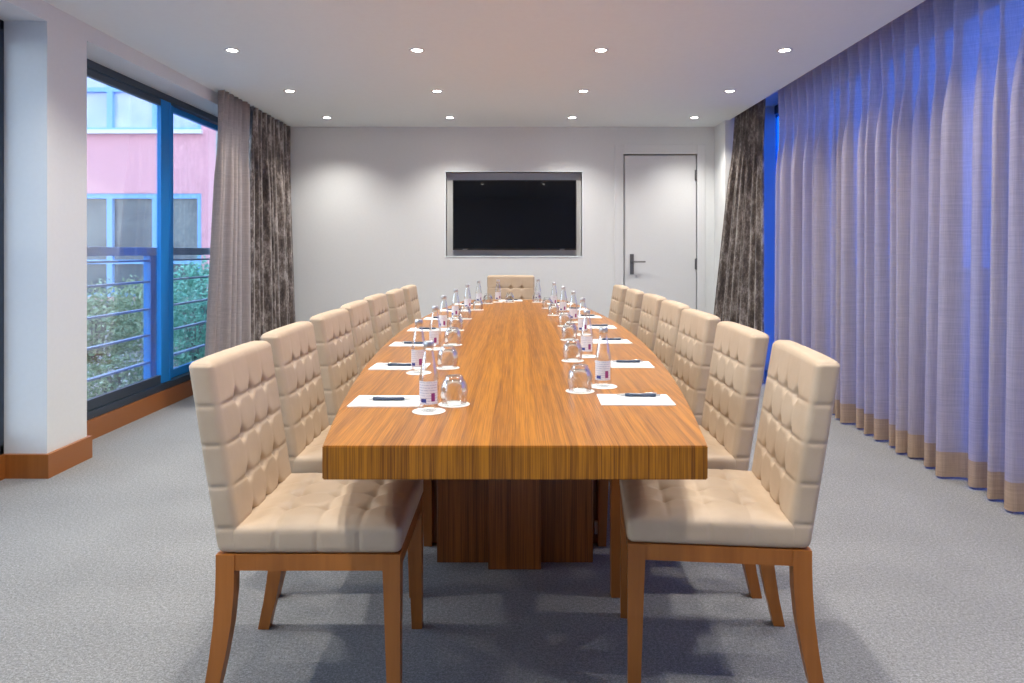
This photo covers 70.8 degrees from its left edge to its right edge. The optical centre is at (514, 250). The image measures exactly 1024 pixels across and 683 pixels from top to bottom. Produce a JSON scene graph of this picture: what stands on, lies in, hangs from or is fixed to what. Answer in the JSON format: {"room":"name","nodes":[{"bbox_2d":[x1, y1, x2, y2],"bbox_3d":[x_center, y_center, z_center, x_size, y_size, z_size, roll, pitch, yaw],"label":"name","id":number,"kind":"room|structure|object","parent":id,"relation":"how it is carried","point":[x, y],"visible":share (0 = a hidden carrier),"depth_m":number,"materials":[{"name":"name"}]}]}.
{"room":"conference room","nodes":[
{"label":"conference room","id":0,"kind":"room"},
{"bbox_2d":[0,0,217,453],"bbox_3d":[-2.700,-0.057,2.425,0.500,2.486,10.250,0,0,0],"label":"wall","id":1,"kind":"structure","parent":0,"point":[47,49],"depth_m":3.78,"materials":[{"name":"paint"}]},
{"bbox_2d":[0,20,3,454],"bbox_3d":[-2.717,-0.071,0.535,0.085,2.265,6.470,0,0,0],"label":"window","id":2,"kind":"structure","parent":1,"relation":"in","point":[1,21],"depth_m":3.75,"materials":[{"name":"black metal"}]},
{"bbox_2d":[0,380,192,480],"bbox_3d":[-2.560,1.123,2.425,0.260,0.125,10.250,0,0,0],"label":"baseboard","id":3,"kind":"structure","parent":1,"relation":"attached to","point":[12,466],"depth_m":4.05,"materials":[{"name":"brown wood"}]},
{"bbox_2d":[87,59,217,419],"bbox_3d":[-2.717,-0.071,5.610,0.085,2.265,2.980,0,0,0],"label":"window","id":4,"kind":"structure","parent":1,"relation":"in","point":[167,376],"depth_m":5.46,"materials":[{"name":"blue metal"}]},
{"bbox_2d":[43,0,924,126],"bbox_3d":[-0.040,-1.400,2.425,5.520,0.200,10.450,0,0,0],"label":"ceiling","id":5,"kind":"structure","parent":0,"point":[494,63],"depth_m":4.67,"materials":[{"name":"paint"}]},
{"bbox_2d":[205,90,250,356],"bbox_3d":[-2.344,-0.061,5.915,0.136,2.471,0.892,0,0,0],"label":"sheer curtain","id":6,"kind":"object","parent":5,"relation":"hanging from","point":[228,323],"visible":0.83,"depth_m":5.92,"materials":[{"name":"grey fabric"}]},
{"bbox_2d":[224,48,240,52],"bbox_3d":[-1.830,-1.299,4.660,0.104,0.008,0.104,0,0,0],"label":"recessed light","id":7,"kind":"object","parent":5,"relation":"in","point":[230,50],"visible":1,"depth_m":4.66,"materials":[{"name":"white"}]},
{"bbox_2d":[249,106,294,340],"bbox_3d":[-2.321,-0.061,6.920,0.182,2.470,1.120,0,0,0],"label":"drape","id":8,"kind":"object","parent":5,"relation":"hanging from","point":[271,240],"visible":0.82,"depth_m":6.78,"materials":[{"name":"grey fabric"}]},
{"bbox_2d":[409,48,424,52],"bbox_3d":[-0.634,-1.299,4.660,0.104,0.008,0.104,0,0,0],"label":"recessed light","id":9,"kind":"object","parent":5,"relation":"in","point":[414,50],"visible":1,"depth_m":4.66,"materials":[{"name":"white"}]},
{"bbox_2d":[593,48,608,52],"bbox_3d":[0.556,-1.299,4.660,0.104,0.008,0.104,0,0,0],"label":"recessed light","id":10,"kind":"object","parent":5,"relation":"in","point":[598,50],"visible":1,"depth_m":4.66,"materials":[{"name":"white"}]},
{"bbox_2d":[713,98,765,382],"bbox_3d":[2.094,-0.113,6.863,0.299,2.574,0.926,0,0,0],"label":"drape","id":11,"kind":"object","parent":5,"relation":"hanging from","point":[739,297],"visible":0.8,"depth_m":6.64,"materials":[{"name":"fabric"}]},
{"bbox_2d":[776,48,792,52],"bbox_3d":[1.746,-1.299,4.660,0.104,0.008,0.104,0,0,0],"label":"recessed light","id":12,"kind":"object","parent":5,"relation":"in","point":[783,50],"visible":1,"depth_m":4.66,"materials":[{"name":"white"}]},
{"bbox_2d":[774,6,919,452],"bbox_3d":[2.319,-0.128,5.199,0.211,2.604,2.171,0,0,0],"label":"sheer curtain","id":13,"kind":"object","parent":5,"relation":"hanging from","point":[843,182],"visible":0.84,"depth_m":4.91,"materials":[{"name":"fabric"}]},
{"bbox_2d":[907,0,1023,511],"bbox_3d":[2.315,-0.128,0.762,0.226,2.604,6.824,0,0,0],"label":"sheer curtain","id":14,"kind":"object","parent":5,"relation":"hanging from","point":[966,372],"visible":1,"depth_m":3.68,"materials":[{"name":"fabric"}]},
{"bbox_2d":[290,127,713,321],"bbox_3d":[-0.015,-0.127,7.650,5.470,2.626,0.200,0,0,0],"label":"wall","id":15,"kind":"structure","parent":0,"point":[368,203],"depth_m":7.55,"materials":[{"name":"paint"}]},
{"bbox_2d":[445,171,582,256],"bbox_3d":[-0.011,-0.388,7.597,1.450,0.904,0.106,0,0,0],"label":"trim","id":16,"kind":"structure","parent":15,"relation":"attached to","point":[445,171],"depth_m":7.54,"materials":[{"name":"paint"}]},
{"bbox_2d":[453,180,575,249],"bbox_3d":[-0.005,-0.377,7.598,1.296,0.734,0.082,0,0,0],"label":"television","id":17,"kind":"object","parent":15,"relation":"attached to","point":[487,214],"visible":1,"depth_m":7.56,"materials":[{"name":"black glass"}]},
{"bbox_2d":[615,144,704,311],"bbox_3d":[1.518,0.036,7.589,0.945,2.300,0.122,0,0,0],"label":"trim","id":18,"kind":"structure","parent":15,"relation":"attached to","point":[620,149],"depth_m":7.53,"materials":[{"name":"paint"}]},
{"bbox_2d":[624,155,696,308],"bbox_3d":[1.528,0.089,7.543,0.763,2.182,0.103,0,0,0],"label":"door","id":19,"kind":"structure","parent":15,"relation":"in","point":[660,259],"depth_m":7.55,"materials":[{"name":"paint"}]},
{"bbox_2d":[0,370,1023,682],"bbox_3d":[-0.100,1.246,2.425,5.640,0.120,10.650,0,0,0],"label":"floor","id":20,"kind":"structure","parent":0,"point":[108,560],"depth_m":2.44,"materials":[{"name":"grey carpet"}]},
{"bbox_2d":[189,341,422,682],"bbox_3d":[-0.562,0.733,2.060,0.547,0.906,0.460,0,0,0],"label":"dining chair","id":21,"kind":"object","parent":20,"relation":"on","point":[271,518],"visible":0.93,"depth_m":1.86,"materials":[{"name":"beige leather"}]},
{"bbox_2d":[309,309,358,424],"bbox_3d":[-0.612,0.733,3.321,0.547,0.906,0.460,0,0,1],"label":"dining chair","id":22,"kind":"object","parent":20,"relation":"on","point":[332,328],"visible":0.42,"depth_m":3.17,"materials":[{"name":"beige leather"}]},
{"bbox_2d":[261,321,432,597],"bbox_3d":[-0.602,0.733,2.690,0.547,0.906,0.460,0,0,-1],"label":"dining chair","id":23,"kind":"object","parent":20,"relation":"on","point":[307,427],"visible":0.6,"depth_m":2.60,"materials":[{"name":"beige leather"}]},
{"bbox_2d":[340,300,375,374],"bbox_3d":[-0.637,0.733,3.950,0.547,0.906,0.460,0,0,-1],"label":"dining chair","id":24,"kind":"object","parent":20,"relation":"on","point":[359,313],"visible":0.3,"depth_m":3.86,"materials":[{"name":"beige leather"}]},
{"bbox_2d":[363,293,392,352],"bbox_3d":[-0.648,0.733,4.580,0.547,0.906,0.460,0,0,1],"label":"dining chair","id":25,"kind":"object","parent":20,"relation":"on","point":[378,303],"visible":0.29,"depth_m":4.46,"materials":[{"name":"beige leather"}]},
{"bbox_2d":[385,289,408,336],"bbox_3d":[-0.628,0.733,5.210,0.547,0.906,0.460,0,0,-1],"label":"dining chair","id":26,"kind":"object","parent":20,"relation":"on","point":[398,315],"visible":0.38,"depth_m":5.00,"materials":[{"name":"beige leather"}]},
{"bbox_2d":[401,285,420,324],"bbox_3d":[-0.620,0.733,5.840,0.547,0.906,0.460,0,0,0],"label":"dining chair","id":27,"kind":"object","parent":20,"relation":"on","point":[410,291],"visible":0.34,"depth_m":5.66,"materials":[{"name":"beige leather"}]},
{"bbox_2d":[487,275,534,299],"bbox_3d":[-0.040,0.710,6.770,0.460,0.951,0.547,0,0,0],"label":"dining chair","id":28,"kind":"object","parent":20,"relation":"on","point":[521,286],"visible":0.29,"depth_m":6.97,"materials":[{"name":"beige leather"}]},
{"bbox_2d":[322,300,707,568],"bbox_3d":[0.000,0.811,4.025,1.246,0.750,4.830,0,0,0],"label":"conference table","id":29,"kind":"object","parent":20,"relation":"on","point":[515,471],"visible":0.86,"depth_m":2.28,"materials":[{"name":"brown wood"}]},
{"bbox_2d":[347,395,418,407],"bbox_3d":[-0.363,0.434,2.080,0.210,0.004,0.148,0,0,1],"label":"notepad","id":30,"kind":"object","parent":29,"relation":"on","point":[361,400],"visible":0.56,"depth_m":2.05,"materials":[{"name":"white paper"}]},
{"bbox_2d":[368,396,413,400],"bbox_3d":[-0.358,0.426,2.080,0.132,0.012,0.010,0,0,-1],"label":"ballpoint pen","id":31,"kind":"object","parent":30,"relation":"on","point":[375,398],"visible":1,"depth_m":2.08,"materials":[{"name":"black plastic"}]},
{"bbox_2d":[368,363,430,369],"bbox_3d":[-0.431,0.434,2.705,0.210,0.004,0.148,0,0,1],"label":"notepad","id":32,"kind":"object","parent":29,"relation":"on","point":[378,366],"visible":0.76,"depth_m":2.67,"materials":[{"name":"white paper"}]},
{"bbox_2d":[384,363,410,365],"bbox_3d":[-0.426,0.426,2.705,0.132,0.012,0.011,0,0,0],"label":"ballpoint pen","id":33,"kind":"object","parent":32,"relation":"on","point":[388,364],"visible":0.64,"depth_m":2.70,"materials":[{"name":"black plastic"}]},
{"bbox_2d":[389,342,436,346],"bbox_3d":[-0.469,0.434,3.350,0.210,0.004,0.148,0,0,2],"label":"notepad","id":34,"kind":"object","parent":29,"relation":"on","point":[395,344],"visible":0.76,"depth_m":3.29,"materials":[{"name":"white paper"}]},
{"bbox_2d":[406,370,430,374],"bbox_3d":[-0.344,0.435,2.573,0.090,0.002,0.090,0,0,0],"label":"coaster","id":35,"kind":"object","parent":29,"relation":"on","point":[409,372],"visible":0.78,"depth_m":2.55,"materials":[{"name":"white paper"}]},
{"bbox_2d":[411,319,425,372],"bbox_3d":[-0.344,0.339,2.573,0.052,0.189,0.052,0,0,5],"label":"water bottle","id":36,"kind":"object","parent":35,"relation":"on","point":[416,355],"visible":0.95,"depth_m":2.56,"materials":[{"name":"clear glass"}]},
{"bbox_2d":[407,328,446,331],"bbox_3d":[-0.480,0.434,3.970,0.210,0.004,0.148,0,0,0],"label":"notepad","id":37,"kind":"object","parent":29,"relation":"on","point":[410,329],"visible":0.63,"depth_m":3.91,"materials":[{"name":"white paper"}]},
{"bbox_2d":[412,407,444,414],"bbox_3d":[-0.234,0.435,1.956,0.090,0.002,0.090,0,0,0],"label":"coaster","id":38,"kind":"object","parent":29,"relation":"on","point":[418,411],"visible":0.91,"depth_m":1.95,"materials":[{"name":"white paper"}]},
{"bbox_2d":[419,340,437,411],"bbox_3d":[-0.234,0.339,1.956,0.052,0.189,0.052,0,0,-6],"label":"water bottle","id":39,"kind":"object","parent":38,"relation":"on","point":[428,391],"visible":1,"depth_m":1.94,"materials":[{"name":"clear glass"}]},
{"bbox_2d":[437,366,459,369],"bbox_3d":[-0.251,0.435,2.683,0.090,0.002,0.090,0,0,0],"label":"coaster","id":40,"kind":"object","parent":29,"relation":"on","point":[443,367],"visible":0.75,"depth_m":2.66,"materials":[{"name":"white paper"}]},
{"bbox_2d":[437,345,457,368],"bbox_3d":[-0.251,0.394,2.683,0.078,0.080,0.078,0,0,-4],"label":"tumbler","id":41,"kind":"object","parent":40,"relation":"on","point":[441,351],"visible":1,"depth_m":2.67,"materials":[{"name":"clear glass"}]},
{"bbox_2d":[438,401,469,407],"bbox_3d":[-0.173,0.435,2.046,0.090,0.002,0.090,0,0,0],"label":"coaster","id":42,"kind":"object","parent":29,"relation":"on","point":[458,403],"visible":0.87,"depth_m":2.04,"materials":[{"name":"white paper"}]},
{"bbox_2d":[440,374,467,405],"bbox_3d":[-0.173,0.394,2.046,0.078,0.080,0.078,0,0,38],"label":"tumbler","id":43,"kind":"object","parent":42,"relation":"on","point":[446,381],"visible":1,"depth_m":2.03,"materials":[{"name":"clear glass"}]},
{"bbox_2d":[561,359,583,361],"bbox_3d":[0.229,0.435,2.859,0.090,0.002,0.090,0,0,0],"label":"coaster","id":44,"kind":"object","parent":29,"relation":"on","point":[571,360],"visible":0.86,"depth_m":2.85,"materials":[{"name":"white paper"}]},
{"bbox_2d":[563,339,581,361],"bbox_3d":[0.229,0.394,2.859,0.078,0.080,0.078,0,0,-41],"label":"tumbler","id":45,"kind":"object","parent":44,"relation":"on","point":[567,344],"visible":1,"depth_m":2.84,"materials":[{"name":"clear glass"}]},
{"bbox_2d":[566,388,594,393],"bbox_3d":[0.202,0.435,2.238,0.090,0.002,0.090,0,0,0],"label":"coaster","id":46,"kind":"object","parent":29,"relation":"on","point":[578,390],"visible":0.86,"depth_m":2.22,"materials":[{"name":"white paper"}]},
{"bbox_2d":[567,364,592,392],"bbox_3d":[0.202,0.394,2.238,0.078,0.080,0.078,0,0,-25],"label":"tumbler","id":47,"kind":"object","parent":46,"relation":"on","point":[587,371],"visible":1,"depth_m":2.22,"materials":[{"name":"clear glass"}]},
{"bbox_2d":[576,355,594,357],"bbox_3d":[0.297,0.435,2.975,0.090,0.002,0.090,0,0,0],"label":"coaster","id":48,"kind":"object","parent":29,"relation":"on","point":[585,356],"visible":0.56,"depth_m":2.96,"materials":[{"name":"white paper"}]},
{"bbox_2d":[581,310,592,355],"bbox_3d":[0.297,0.339,2.975,0.052,0.189,0.052,0,0,8],"label":"water bottle","id":49,"kind":"object","parent":48,"relation":"on","point":[586,341],"visible":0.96,"depth_m":2.96,"materials":[{"name":"clear glass"}]},
{"bbox_2d":[594,520,597,533],"bbox_3d":[0.336,1.117,2.913,0.028,0.053,0.017,0,0,0],"label":"power socket","id":50,"kind":"object","parent":29,"relation":"attached to","point":[595,521],"depth_m":2.90,"materials":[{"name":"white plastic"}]},
{"bbox_2d":[577,326,616,328],"bbox_3d":[0.465,0.434,4.100,0.210,0.004,0.148,0,0,0],"label":"notepad","id":51,"kind":"object","parent":29,"relation":"on","point":[593,327],"visible":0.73,"depth_m":4.07,"materials":[{"name":"white paper"}]},
{"bbox_2d":[592,383,616,388],"bbox_3d":[0.284,0.435,2.315,0.090,0.002,0.090,0,0,0],"label":"coaster","id":52,"kind":"object","parent":29,"relation":"on","point":[595,386],"visible":0.76,"depth_m":2.31,"materials":[{"name":"white paper"}]},
{"bbox_2d":[595,326,610,386],"bbox_3d":[0.284,0.339,2.315,0.052,0.189,0.052,0,0,8],"label":"water bottle","id":53,"kind":"object","parent":52,"relation":"on","point":[602,368],"visible":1,"depth_m":2.30,"materials":[{"name":"clear glass"}]},
{"bbox_2d":[593,339,632,343],"bbox_3d":[0.445,0.434,3.450,0.210,0.004,0.148,0,0,-1],"label":"notepad","id":54,"kind":"object","parent":29,"relation":"on","point":[595,341],"visible":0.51,"depth_m":3.44,"materials":[{"name":"white paper"}]},
{"bbox_2d":[611,361,654,367],"bbox_3d":[0.416,0.434,2.750,0.210,0.004,0.148,0,0,1],"label":"notepad","id":55,"kind":"object","parent":29,"relation":"on","point":[645,364],"visible":0.71,"depth_m":2.72,"materials":[{"name":"white paper"}]},
{"bbox_2d":[611,359,642,362],"bbox_3d":[0.431,0.426,2.785,0.132,0.012,0.010,0,0,3],"label":"ballpoint pen","id":56,"kind":"object","parent":55,"relation":"on","point":[632,360],"visible":0.86,"depth_m":2.78,"materials":[{"name":"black plastic"}]},
{"bbox_2d":[597,394,675,405],"bbox_3d":[0.350,0.434,2.100,0.210,0.004,0.148,0,0,2],"label":"notepad","id":57,"kind":"object","parent":29,"relation":"on","point":[605,399],"visible":0.96,"depth_m":2.08,"materials":[{"name":"white paper"}]},
{"bbox_2d":[616,392,659,396],"bbox_3d":[0.365,0.426,2.135,0.132,0.012,0.010,0,0,3],"label":"ballpoint pen","id":58,"kind":"object","parent":57,"relation":"on","point":[646,394],"visible":1,"depth_m":2.13,"materials":[{"name":"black plastic"}]},
{"bbox_3d":[-0.289,0.435,3.340,0.090,0.002,0.090,0,0,0],"label":"coaster","id":59,"kind":"object","parent":29,"relation":"on","visible":0},
{"bbox_2d":[444,327,460,345],"bbox_3d":[-0.289,0.394,3.340,0.078,0.080,0.078,0,0,6],"label":"tumbler","id":60,"kind":"object","parent":59,"relation":"on","point":[447,331],"visible":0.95,"depth_m":3.32,"materials":[{"name":"clear glass"}]},
{"bbox_3d":[-0.355,0.435,3.200,0.090,0.002,0.090,0,0,0],"label":"coaster","id":61,"kind":"object","parent":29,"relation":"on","visible":0},
{"bbox_2d":[429,306,440,348],"bbox_3d":[-0.355,0.339,3.200,0.052,0.189,0.052,0,0,19],"label":"water bottle","id":62,"kind":"object","parent":61,"relation":"on","point":[435,335],"visible":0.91,"depth_m":3.19,"materials":[{"name":"clear glass"}]},
{"bbox_3d":[0.352,0.435,3.750,0.090,0.002,0.090,0,0,0],"label":"coaster","id":63,"kind":"object","parent":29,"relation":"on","visible":0},
{"bbox_2d":[578,298,587,334],"bbox_3d":[0.352,0.339,3.750,0.052,0.189,0.052,0,0,-3],"label":"water bottle","id":64,"kind":"object","parent":63,"relation":"on","point":[580,321],"visible":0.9,"depth_m":3.73,"materials":[{"name":"clear glass"}]},
{"bbox_3d":[0.267,0.435,3.530,0.090,0.002,0.090,0,0,0],"label":"coaster","id":65,"kind":"object","parent":29,"relation":"on","visible":0},
{"bbox_2d":[562,323,576,339],"bbox_3d":[0.267,0.394,3.530,0.078,0.080,0.078,0,0,28],"label":"tumbler","id":66,"kind":"object","parent":65,"relation":"on","point":[573,326],"visible":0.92,"depth_m":3.51,"materials":[{"name":"clear glass"}]},
{"bbox_3d":[0.262,0.435,4.880,0.090,0.002,0.090,0,0,0],"label":"coaster","id":67,"kind":"object","parent":29,"relation":"on","visible":0},
{"bbox_2d":[548,303,558,314],"bbox_3d":[0.262,0.394,4.880,0.078,0.080,0.078,0,0,-20],"label":"tumbler","id":68,"kind":"object","parent":67,"relation":"on","point":[550,305],"visible":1,"depth_m":4.86,"materials":[{"name":"clear glass"}]},
{"bbox_3d":[-0.324,0.435,3.960,0.090,0.002,0.090,0,0,0],"label":"coaster","id":69,"kind":"object","parent":29,"relation":"on","visible":0},
{"bbox_2d":[449,315,462,329],"bbox_3d":[-0.324,0.394,3.960,0.078,0.080,0.078,0,0,-24],"label":"tumbler","id":70,"kind":"object","parent":69,"relation":"on","point":[460,319],"visible":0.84,"depth_m":3.94,"materials":[{"name":"clear glass"}]},
{"bbox_3d":[-0.320,0.435,4.620,0.090,0.002,0.090,0,0,0],"label":"coaster","id":71,"kind":"object","parent":29,"relation":"on","visible":0},
{"bbox_2d":[459,306,470,318],"bbox_3d":[-0.320,0.394,4.620,0.078,0.080,0.078,0,0,-14],"label":"tumbler","id":72,"kind":"object","parent":71,"relation":"on","point":[461,308],"visible":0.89,"depth_m":4.60,"materials":[{"name":"clear glass"}]},
{"bbox_3d":[0.290,0.435,4.180,0.090,0.002,0.090,0,0,0],"label":"coaster","id":73,"kind":"object","parent":29,"relation":"on","visible":0},
{"bbox_2d":[558,312,571,325],"bbox_3d":[0.290,0.394,4.180,0.078,0.080,0.078,0,0,-38],"label":"tumbler","id":74,"kind":"object","parent":73,"relation":"on","point":[561,314],"visible":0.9,"depth_m":4.16,"materials":[{"name":"clear glass"}]},
{"bbox_3d":[0.357,0.435,4.400,0.090,0.002,0.090,0,0,0],"label":"coaster","id":75,"kind":"object","parent":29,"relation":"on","visible":0},
{"bbox_2d":[569,291,577,321],"bbox_3d":[0.357,0.339,4.400,0.052,0.189,0.052,0,0,-2],"label":"water bottle","id":76,"kind":"object","parent":75,"relation":"on","point":[573,312],"visible":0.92,"depth_m":4.38,"materials":[{"name":"clear glass"}]},
{"bbox_3d":[-0.275,0.435,5.330,0.090,0.002,0.090,0,0,0],"label":"coaster","id":77,"kind":"object","parent":29,"relation":"on","visible":0},
{"bbox_2d":[473,299,482,309],"bbox_3d":[-0.275,0.394,5.330,0.078,0.080,0.078,0,0,-36],"label":"tumbler","id":78,"kind":"object","parent":77,"relation":"on","point":[480,300],"visible":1,"depth_m":5.31,"materials":[{"name":"clear glass"}]},
{"bbox_3d":[0.245,0.435,5.480,0.090,0.002,0.090,0,0,0],"label":"coaster","id":79,"kind":"object","parent":29,"relation":"on","visible":0},
{"bbox_2d":[542,297,551,307],"bbox_3d":[0.245,0.394,5.480,0.078,0.080,0.078,0,0,33],"label":"tumbler","id":80,"kind":"object","parent":79,"relation":"on","point":[544,299],"visible":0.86,"depth_m":5.47,"materials":[{"name":"clear glass"}]},
{"bbox_3d":[0.200,0.435,6.240,0.090,0.002,0.090,0,0,0],"label":"coaster","id":81,"kind":"object","parent":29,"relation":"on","visible":0},
{"bbox_2d":[535,279,540,300],"bbox_3d":[0.200,0.339,6.240,0.052,0.189,0.052,0,0,8],"label":"water bottle","id":82,"kind":"object","parent":81,"relation":"on","point":[536,296],"visible":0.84,"depth_m":6.23,"materials":[{"name":"clear glass"}]},
{"bbox_3d":[0.335,0.435,4.980,0.090,0.002,0.090,0,0,0],"label":"coaster","id":83,"kind":"object","parent":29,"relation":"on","visible":0},
{"bbox_2d":[560,286,566,313],"bbox_3d":[0.335,0.339,4.980,0.052,0.189,0.052,0,0,12],"label":"water bottle","id":84,"kind":"object","parent":83,"relation":"on","point":[563,305],"visible":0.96,"depth_m":4.96,"materials":[{"name":"clear glass"}]},
{"bbox_3d":[-0.300,0.435,5.950,0.090,0.002,0.090,0,0,0],"label":"coaster","id":85,"kind":"object","parent":29,"relation":"on","visible":0},
{"bbox_2d":[476,280,481,302],"bbox_3d":[-0.300,0.339,5.950,0.052,0.189,0.052,0,0,-19],"label":"water bottle","id":86,"kind":"object","parent":85,"relation":"on","point":[478,296],"visible":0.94,"depth_m":5.93,"materials":[{"name":"clear glass"}]},
{"bbox_3d":[0.305,0.435,5.620,0.090,0.002,0.090,0,0,0],"label":"coaster","id":87,"kind":"object","parent":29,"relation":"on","visible":0},
{"bbox_2d":[551,282,556,306],"bbox_3d":[0.305,0.339,5.620,0.052,0.189,0.052,0,0,7],"label":"water bottle","id":88,"kind":"object","parent":87,"relation":"on","point":[553,298],"visible":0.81,"depth_m":5.60,"materials":[{"name":"clear glass"}]},
{"bbox_3d":[-0.145,0.435,6.140,0.090,0.002,0.090,0,0,0],"label":"coaster","id":89,"kind":"object","parent":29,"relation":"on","visible":0},
{"bbox_2d":[495,280,500,301],"bbox_3d":[-0.145,0.339,6.140,0.052,0.189,0.052,0,0,-11],"label":"water bottle","id":90,"kind":"object","parent":89,"relation":"on","point":[497,294],"visible":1,"depth_m":6.12,"materials":[{"name":"clear glass"}]},
{"bbox_3d":[-0.390,0.435,3.950,0.090,0.002,0.090,0,0,0],"label":"coaster","id":91,"kind":"object","parent":29,"relation":"on","visible":0},
{"bbox_2d":[439,295,448,329],"bbox_3d":[-0.390,0.339,3.950,0.052,0.189,0.052,0,0,16],"label":"water bottle","id":92,"kind":"object","parent":91,"relation":"on","point":[444,319],"visible":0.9,"depth_m":3.93,"materials":[{"name":"clear glass"}]},
{"bbox_3d":[-0.380,0.435,4.620,0.090,0.002,0.090,0,0,0],"label":"coaster","id":93,"kind":"object","parent":29,"relation":"on","visible":0},
{"bbox_2d":[452,289,459,317],"bbox_3d":[-0.380,0.339,4.620,0.052,0.189,0.052,0,0,15],"label":"water bottle","id":94,"kind":"object","parent":93,"relation":"on","point":[455,309],"visible":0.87,"depth_m":4.60,"materials":[{"name":"clear glass"}]},
{"bbox_3d":[-0.350,0.435,5.300,0.090,0.002,0.090,0,0,0],"label":"coaster","id":95,"kind":"object","parent":29,"relation":"on","visible":0},
{"bbox_2d":[464,284,470,308],"bbox_3d":[-0.350,0.339,5.300,0.052,0.189,0.052,0,0,-18],"label":"water bottle","id":96,"kind":"object","parent":95,"relation":"on","point":[467,302],"visible":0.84,"depth_m":5.28,"materials":[{"name":"clear glass"}]},
{"bbox_2d":[608,285,628,324],"bbox_3d":[0.620,0.733,5.840,0.547,0.906,0.460,0,0,-1],"label":"dining chair","id":97,"kind":"object","parent":20,"relation":"on","point":[619,291],"visible":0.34,"depth_m":5.68,"materials":[{"name":"beige leather"}]},
{"bbox_2d":[621,289,644,336],"bbox_3d":[0.628,0.733,5.210,0.547,0.906,0.460,0,0,1],"label":"dining chair","id":98,"kind":"object","parent":20,"relation":"on","point":[630,317],"visible":0.31,"depth_m":5.01,"materials":[{"name":"beige leather"}]},
{"bbox_2d":[637,293,666,351],"bbox_3d":[0.648,0.733,4.580,0.547,0.906,0.460,0,0,-1],"label":"dining chair","id":99,"kind":"object","parent":20,"relation":"on","point":[651,303],"visible":0.32,"depth_m":4.48,"materials":[{"name":"beige leather"}]},
{"bbox_2d":[653,300,689,374],"bbox_3d":[0.637,0.733,3.950,0.547,0.906,0.460,0,0,0],"label":"dining chair","id":100,"kind":"object","parent":20,"relation":"on","point":[670,310],"visible":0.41,"depth_m":3.86,"materials":[{"name":"beige leather"}]},
{"bbox_2d":[597,321,768,598],"bbox_3d":[0.602,0.733,2.690,0.547,0.906,0.460,0,0,1],"label":"dining chair","id":101,"kind":"object","parent":20,"relation":"on","point":[727,427],"visible":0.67,"depth_m":2.50,"materials":[{"name":"beige leather"}]},
{"bbox_2d":[671,309,720,424],"bbox_3d":[0.612,0.733,3.321,0.547,0.906,0.460,0,0,-1],"label":"dining chair","id":102,"kind":"object","parent":20,"relation":"on","point":[697,328],"visible":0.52,"depth_m":3.17,"materials":[{"name":"beige leather"}]},
{"bbox_2d":[619,340,839,682],"bbox_3d":[0.590,0.733,2.102,0.547,0.906,0.460,0,0,6],"label":"dining chair","id":103,"kind":"object","parent":20,"relation":"on","point":[763,516],"visible":0.94,"depth_m":1.90,"materials":[{"name":"beige leather"}]},
{"bbox_2d":[714,106,774,369],"bbox_3d":[2.405,-0.127,7.355,0.630,2.626,0.390,0,0,0],"label":"wall","id":104,"kind":"structure","parent":0,"point":[723,132],"depth_m":7.16,"materials":[{"name":"paint"}]},
{"bbox_2d":[774,104,778,181],"bbox_3d":[2.620,-0.127,2.375,0.080,2.626,10.150,0,0,0],"label":"window","id":105,"kind":"structure","parent":104,"relation":"in","point":[776,110],"depth_m":7.22,"materials":[{"name":"blue glass"}]},
{"label":"outside","id":106,"kind":"structure","parent":0,"visible":0},
{"bbox_2d":[87,301,191,398],"bbox_3d":[-31.480,1.461,15.000,57.040,0.150,90.000,0,0,0],"label":"ground","id":107,"kind":"structure","parent":106,"point":[106,336],"depth_m":9.74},
{"bbox_2d":[87,278,143,383],"bbox_3d":[-4.286,0.872,7.420,1.088,1.180,1.073,0,0,-17],"label":"round bush","id":108,"kind":"object","parent":107,"relation":"on","point":[100,325],"visible":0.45,"depth_m":7.37,"materials":[{"name":"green plant"}]},
{"bbox_2d":[87,348,143,398],"bbox_3d":[-3.421,1.142,6.247,0.746,0.574,0.939,0,0,0],"label":"flowering plant","id":109,"kind":"object","parent":107,"relation":"on","point":[136,374],"visible":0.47,"depth_m":6.13,"materials":[{"name":"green plant"}]},
{"bbox_2d":[105,274,189,347],"bbox_3d":[-5.240,0.890,10.208,1.212,1.244,1.133,0,0,34],"label":"round bush","id":110,"kind":"object","parent":107,"relation":"on","point":[137,291],"visible":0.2,"depth_m":9.98,"materials":[{"name":"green plant"}]},
{"bbox_2d":[87,247,209,381],"bbox_3d":[-2.950,0.678,3.500,0.060,1.415,12.000,0,0,0],"label":"balcony railing","id":111,"kind":"object","parent":107,"relation":"on","point":[149,253],"visible":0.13,"depth_m":5.78,"materials":[{"name":"metal"}]},
{"bbox_2d":[87,77,215,300],"bbox_3d":[-19.000,-2.571,24.000,26.600,8.114,8.400,0,0,0],"label":"office building","id":112,"kind":"structure","parent":107,"relation":"on","point":[121,126],"depth_m":20.18,"materials":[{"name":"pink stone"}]},
{"bbox_2d":[173,278,207,365],"bbox_3d":[-3.349,0.869,7.553,0.663,1.163,0.883,0,0,0],"label":"leafy shrub","id":113,"kind":"object","parent":107,"relation":"on","point":[195,308],"visible":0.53,"depth_m":7.37,"materials":[{"name":"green plant"}]},
{"bbox_2d":[173,255,209,356],"bbox_3d":[-3.943,0.727,9.084,1.072,1.517,1.062,0,0,-42],"label":"leafy shrub","id":114,"kind":"object","parent":107,"relation":"on","point":[188,283],"visible":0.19,"depth_m":8.93,"materials":[{"name":"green plant"}]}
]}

